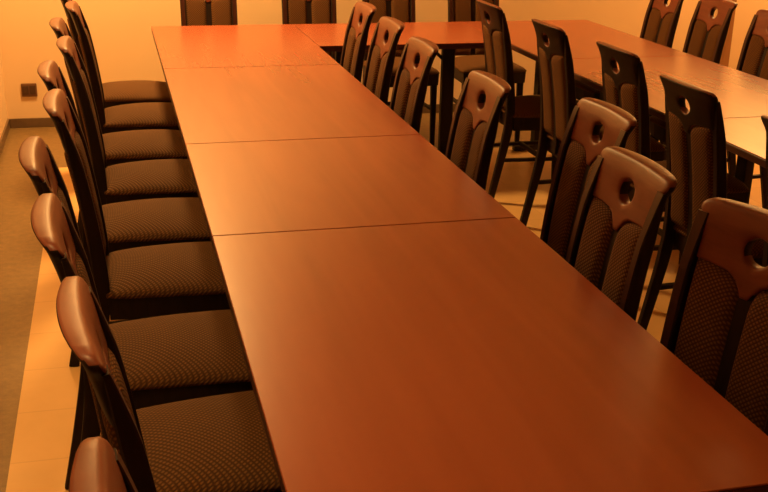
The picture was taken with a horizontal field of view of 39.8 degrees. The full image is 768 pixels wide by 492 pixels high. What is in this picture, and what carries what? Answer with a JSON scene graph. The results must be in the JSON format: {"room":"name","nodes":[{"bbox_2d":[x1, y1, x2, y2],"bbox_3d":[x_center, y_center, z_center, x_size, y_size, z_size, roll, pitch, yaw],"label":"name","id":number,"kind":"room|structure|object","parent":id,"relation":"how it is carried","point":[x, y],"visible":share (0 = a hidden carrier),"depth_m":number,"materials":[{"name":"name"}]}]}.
{"room":"conference room","nodes":[
{"label":"conference room","id":0,"kind":"room"},
{"bbox_2d":[0,52,6,137],"bbox_3d":[-0.907,-0.012,0.555,0.120,2.850,12.470,-4,20,-14],"label":"wall","id":1,"kind":"structure","parent":0,"point":[3,113],"depth_m":6.51,"materials":[{"name":"paint"}]},
{"bbox_2d":[0,119,9,155],"bbox_3d":[-0.870,1.296,1.042,0.012,0.060,12.470,-4,20,-14],"label":"baseboard","id":2,"kind":"structure","parent":1,"relation":"attached to","point":[7,125],"depth_m":6.38,"materials":[{"name":"brown wood"}]},
{"bbox_2d":[0,112,761,491],"bbox_3d":[1.907,1.188,1.739,5.980,0.100,12.710,-4,20,-14],"label":"floor","id":3,"kind":"structure","parent":0,"point":[39,387],"depth_m":4.02,"materials":[{"name":"tile"}]},
{"bbox_2d":[69,436,137,491],"bbox_3d":[-0.056,0.714,1.343,0.583,0.992,0.415,-5,21,-17],"label":"dining chair","id":4,"kind":"object","parent":3,"relation":"on","point":[97,466],"visible":1,"depth_m":1.19,"materials":[{"name":"brown fabric"}]},
{"bbox_2d":[56,276,156,491],"bbox_3d":[-0.218,0.536,1.827,0.583,0.992,0.415,-6,21,-18],"label":"dining chair","id":5,"kind":"object","parent":3,"relation":"on","point":[83,324],"visible":0.94,"depth_m":1.52,"materials":[{"name":"brown fabric"}]},
{"bbox_2d":[61,0,171,107],"bbox_3d":[-1.397,-0.854,5.628,0.583,0.992,0.415,-4,20,-14],"label":"dining chair","id":6,"kind":"object","parent":3,"relation":"on","point":[116,93],"visible":0.31,"depth_m":5.50,"materials":[{"name":"brown fabric"}]},
{"bbox_2d":[49,17,187,243],"bbox_3d":[-1.098,-0.473,4.585,0.583,0.992,0.415,-4,20,-14],"label":"dining chair","id":7,"kind":"object","parent":3,"relation":"on","point":[149,144],"visible":0.38,"depth_m":4.46,"materials":[{"name":"brown fabric"}]},
{"bbox_2d":[65,1,178,133],"bbox_3d":[-1.193,-0.665,5.114,0.583,0.992,0.415,-4,20,-14],"label":"dining chair","id":8,"kind":"object","parent":3,"relation":"on","point":[148,115],"visible":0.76,"depth_m":4.97,"materials":[{"name":"brown fabric"}]},
{"bbox_2d":[37,60,210,366],"bbox_3d":[-0.835,-0.124,3.630,0.583,0.992,0.415,-4,20,-14],"label":"dining chair","id":9,"kind":"object","parent":3,"relation":"on","point":[156,221],"visible":0.3,"depth_m":3.52,"materials":[{"name":"brown fabric"}]},
{"bbox_2d":[56,36,197,204],"bbox_3d":[-0.927,-0.303,4.122,0.583,0.992,0.415,-4,20,-14],"label":"dining chair","id":10,"kind":"object","parent":3,"relation":"on","point":[160,178],"visible":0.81,"depth_m":3.98,"materials":[{"name":"brown fabric"}]},
{"bbox_2d":[18,136,252,489],"bbox_3d":[-0.565,0.227,2.669,0.583,0.992,0.415,-5,21,-15],"label":"dining chair","id":11,"kind":"object","parent":3,"relation":"on","point":[184,356],"visible":0.36,"depth_m":2.56,"materials":[{"name":"brown fabric"}]},
{"bbox_2d":[43,89,229,323],"bbox_3d":[-0.677,0.036,3.192,0.583,0.992,0.415,-4,20,-14],"label":"dining chair","id":12,"kind":"object","parent":3,"relation":"on","point":[174,278],"visible":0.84,"depth_m":3.06,"materials":[{"name":"brown fabric"}]},
{"bbox_2d":[31,193,281,491],"bbox_3d":[-0.394,0.385,2.238,0.583,0.992,0.415,-5,21,-16],"label":"dining chair","id":13,"kind":"object","parent":3,"relation":"on","point":[217,443],"visible":0.47,"depth_m":2.14,"materials":[{"name":"brown fabric"}]},
{"bbox_2d":[180,0,237,25],"bbox_3d":[-1.008,-1.081,6.281,0.415,0.992,0.583,-4,20,-14],"label":"dining chair","id":14,"kind":"object","parent":3,"relation":"on","point":[193,12],"visible":0.27,"depth_m":6.37,"materials":[{"name":"brown fabric"}]},
{"bbox_2d":[151,24,338,73],"bbox_3d":[-0.754,-0.674,5.510,0.796,0.750,1.298,-4,20,-14],"label":"conference table","id":15,"kind":"object","parent":3,"relation":"on","point":[212,46],"visible":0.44,"depth_m":5.28,"materials":[{"name":"brown wood"}]},
{"bbox_2d":[164,64,419,150],"bbox_3d":[-0.432,-0.231,4.296,0.796,0.750,1.356,-4,20,-14],"label":"conference table","id":16,"kind":"object","parent":3,"relation":"on","point":[260,103],"visible":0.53,"depth_m":4.03,"materials":[{"name":"brown wood"}]},
{"bbox_2d":[281,0,336,59],"bbox_3d":[-0.416,-1.120,6.423,0.415,0.992,0.583,-4,20,-14],"label":"dining chair","id":17,"kind":"object","parent":3,"relation":"on","point":[293,11],"visible":0.27,"depth_m":6.51,"materials":[{"name":"brown fabric"}]},
{"bbox_2d":[186,135,515,245],"bbox_3d":[-0.156,0.149,3.256,0.796,0.750,0.920,-4,20,-14],"label":"conference table","id":18,"kind":"object","parent":3,"relation":"on","point":[255,187],"visible":0.62,"depth_m":3.04,"materials":[{"name":"brown wood"}]},
{"bbox_2d":[340,1,375,82],"bbox_3d":[-0.345,-0.671,5.180,0.583,0.992,0.415,-4,20,-14],"label":"dining chair","id":19,"kind":"object","parent":3,"relation":"on","point":[356,34],"visible":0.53,"depth_m":5.09,"materials":[{"name":"brown fabric"}]},
{"bbox_2d":[363,16,404,104],"bbox_3d":[-0.223,-0.490,4.681,0.583,0.992,0.415,-4,20,-14],"label":"dining chair","id":20,"kind":"object","parent":3,"relation":"on","point":[387,33],"visible":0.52,"depth_m":4.59,"materials":[{"name":"brown fabric"}]},
{"bbox_2d":[294,22,483,154],"bbox_3d":[0.060,-0.819,5.960,1.004,0.750,0.775,-4,20,-14],"label":"conference table","id":21,"kind":"object","parent":3,"relation":"on","point":[448,36],"visible":0.54,"depth_m":5.93,"materials":[{"name":"brown wood"}]},
{"bbox_2d":[362,0,439,145],"bbox_3d":[0.074,-1.152,6.541,0.415,0.992,0.583,-4,20,-14],"label":"dining chair","id":22,"kind":"object","parent":3,"relation":"on","point":[402,10],"visible":0.19,"depth_m":6.60,"materials":[{"name":"brown fabric"}]},
{"bbox_2d":[389,37,438,132],"bbox_3d":[-0.107,-0.295,4.146,0.583,0.992,0.415,-4,20,-14],"label":"dining chair","id":23,"kind":"object","parent":3,"relation":"on","point":[410,85],"visible":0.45,"depth_m":4.06,"materials":[{"name":"brown fabric"}]},
{"bbox_2d":[445,70,510,189],"bbox_3d":[0.079,-0.053,3.483,0.583,0.992,0.415,-4,20,-14],"label":"dining chair","id":24,"kind":"object","parent":3,"relation":"on","point":[474,125],"visible":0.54,"depth_m":3.40,"materials":[{"name":"brown fabric"}]},
{"bbox_2d":[448,0,526,141],"bbox_3d":[0.612,-1.188,6.671,0.415,0.992,0.583,-4,20,-14],"label":"dining chair","id":25,"kind":"object","parent":3,"relation":"on","point":[458,10],"visible":0.34,"depth_m":6.69,"materials":[{"name":"brown fabric"}]},
{"bbox_2d":[212,218,767,491],"bbox_3d":[0.112,0.517,2.245,0.796,0.750,1.289,-4,20,-14],"label":"conference table","id":26,"kind":"object","parent":3,"relation":"on","point":[456,356],"visible":1,"depth_m":1.93,"materials":[{"name":"brown wood"}]},
{"bbox_2d":[476,0,577,197],"bbox_3d":[0.756,-0.753,5.470,0.583,0.992,0.415,-4,20,-14],"label":"dining chair","id":27,"kind":"object","parent":3,"relation":"on","point":[518,113],"visible":0.66,"depth_m":5.32,"materials":[{"name":"brown fabric"}]},
{"bbox_2d":[463,20,693,150],"bbox_3d":[1.000,-0.790,5.933,0.796,0.750,1.298,-4,20,-14],"label":"conference table","id":28,"kind":"object","parent":3,"relation":"on","point":[583,35],"visible":0.31,"depth_m":5.77,"materials":[{"name":"brown wood"}]},
{"bbox_2d":[540,97,636,259],"bbox_3d":[0.372,0.092,3.098,0.583,0.992,0.415,-4,20,-14],"label":"dining chair","id":29,"kind":"object","parent":3,"relation":"on","point":[580,147],"visible":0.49,"depth_m":3.10,"materials":[{"name":"brown fabric"}]},
{"bbox_2d":[520,19,664,225],"bbox_3d":[0.947,-0.518,4.827,0.583,0.992,0.415,-4,20,-14],"label":"dining chair","id":30,"kind":"object","parent":3,"relation":"on","point":[556,67],"visible":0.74,"depth_m":4.71,"materials":[{"name":"brown fabric"}]},
{"bbox_2d":[566,146,676,320],"bbox_3d":[0.331,0.286,2.555,0.583,0.992,0.415,-4,20,-14],"label":"dining chair","id":31,"kind":"object","parent":3,"relation":"on","point":[613,239],"visible":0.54,"depth_m":2.47,"materials":[{"name":"brown fabric"}]},
{"bbox_2d":[575,0,683,159],"bbox_3d":[1.379,-0.979,6.134,0.583,0.992,0.415,-4,20,-14],"label":"dining chair","id":32,"kind":"object","parent":3,"relation":"on","point":[660,22],"visible":0.35,"depth_m":6.04,"materials":[{"name":"brown fabric"}]},
{"bbox_2d":[573,56,767,203],"bbox_3d":[1.315,-0.356,4.745,0.796,0.750,1.300,-4,20,-14],"label":"conference table","id":33,"kind":"object","parent":3,"relation":"on","point":[740,94],"visible":0.29,"depth_m":4.63,"materials":[{"name":"brown wood"}]},
{"bbox_2d":[596,41,748,263],"bbox_3d":[1.121,-0.306,4.249,0.583,0.992,0.415,-4,20,-14],"label":"dining chair","id":34,"kind":"object","parent":3,"relation":"on","point":[625,87],"visible":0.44,"depth_m":4.02,"materials":[{"name":"brown fabric"}]},
{"bbox_2d":[649,0,737,152],"bbox_3d":[1.507,-0.817,5.690,0.583,0.992,0.415,-4,20,-14],"label":"dining chair","id":35,"kind":"object","parent":3,"relation":"on","point":[706,36],"visible":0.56,"depth_m":5.61,"materials":[{"name":"brown fabric"}]},
{"bbox_2d":[637,74,763,329],"bbox_3d":[1.201,-0.071,3.599,0.583,0.992,0.415,-4,20,-14],"label":"dining chair","id":36,"kind":"object","parent":3,"relation":"on","point":[696,153],"visible":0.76,"depth_m":3.46,"materials":[{"name":"brown fabric"}]},
{"bbox_2d":[650,9,767,208],"bbox_3d":[1.637,-0.637,5.197,0.583,0.992,0.415,-4,20,-14],"label":"dining chair","id":37,"kind":"object","parent":3,"relation":"on","point":[753,59],"visible":0.36,"depth_m":5.21,"materials":[{"name":"brown fabric"}]},
{"bbox_2d":[660,197,767,435],"bbox_3d":[0.521,0.447,2.118,0.583,0.992,0.415,-10,22,-28],"label":"dining chair","id":38,"kind":"object","parent":3,"relation":"on","point":[716,323],"visible":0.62,"depth_m":2.14,"materials":[{"name":"brown fabric"}]},
{"bbox_2d":[723,117,765,167],"bbox_3d":[1.630,0.077,3.556,0.796,0.750,1.300,-4,20,-14],"label":"conference table","id":39,"kind":"object","parent":3,"relation":"on","point":[745,137],"visible":0.52,"depth_m":3.68,"materials":[{"name":"brown wood"}]},
{"bbox_2d":[761,115,767,266],"bbox_3d":[1.338,0.132,3.040,0.583,0.992,0.415,-4,20,-14],"label":"dining chair","id":40,"kind":"object","parent":3,"relation":"on","point":[764,118],"visible":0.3,"depth_m":3.03,"materials":[{"name":"brown fabric"}]},
{"bbox_2d":[0,0,767,118],"bbox_3d":[0.414,-2.293,6.978,5.980,2.850,0.120,-4,20,-14],"label":"wall","id":41,"kind":"structure","parent":0,"point":[120,30],"depth_m":6.76,"materials":[{"name":"paint"}]},
{"bbox_2d":[21,83,36,96],"bbox_3d":[-2.233,-0.982,6.681,0.094,0.084,0.016,-4,20,-14],"label":"wall socket","id":42,"kind":"object","parent":41,"relation":"attached to","point":[27,89],"visible":1,"depth_m":6.67,"materials":[{"name":"brown plastic"}]},
{"bbox_2d":[9,99,578,127],"bbox_3d":[0.403,-0.959,7.390,5.716,0.060,0.012,-4,20,-14],"label":"baseboard","id":43,"kind":"structure","parent":41,"relation":"attached to","point":[47,121],"depth_m":6.75,"materials":[{"name":"brown wood"}]},
{"bbox_2d":[720,0,736,66],"bbox_3d":[2.488,-2.098,7.514,0.110,2.200,0.035,-4,20,-14],"label":"trim","id":44,"kind":"structure","parent":41,"relation":"attached to","point":[724,60],"depth_m":7.73,"materials":[{"name":"brown wood"}]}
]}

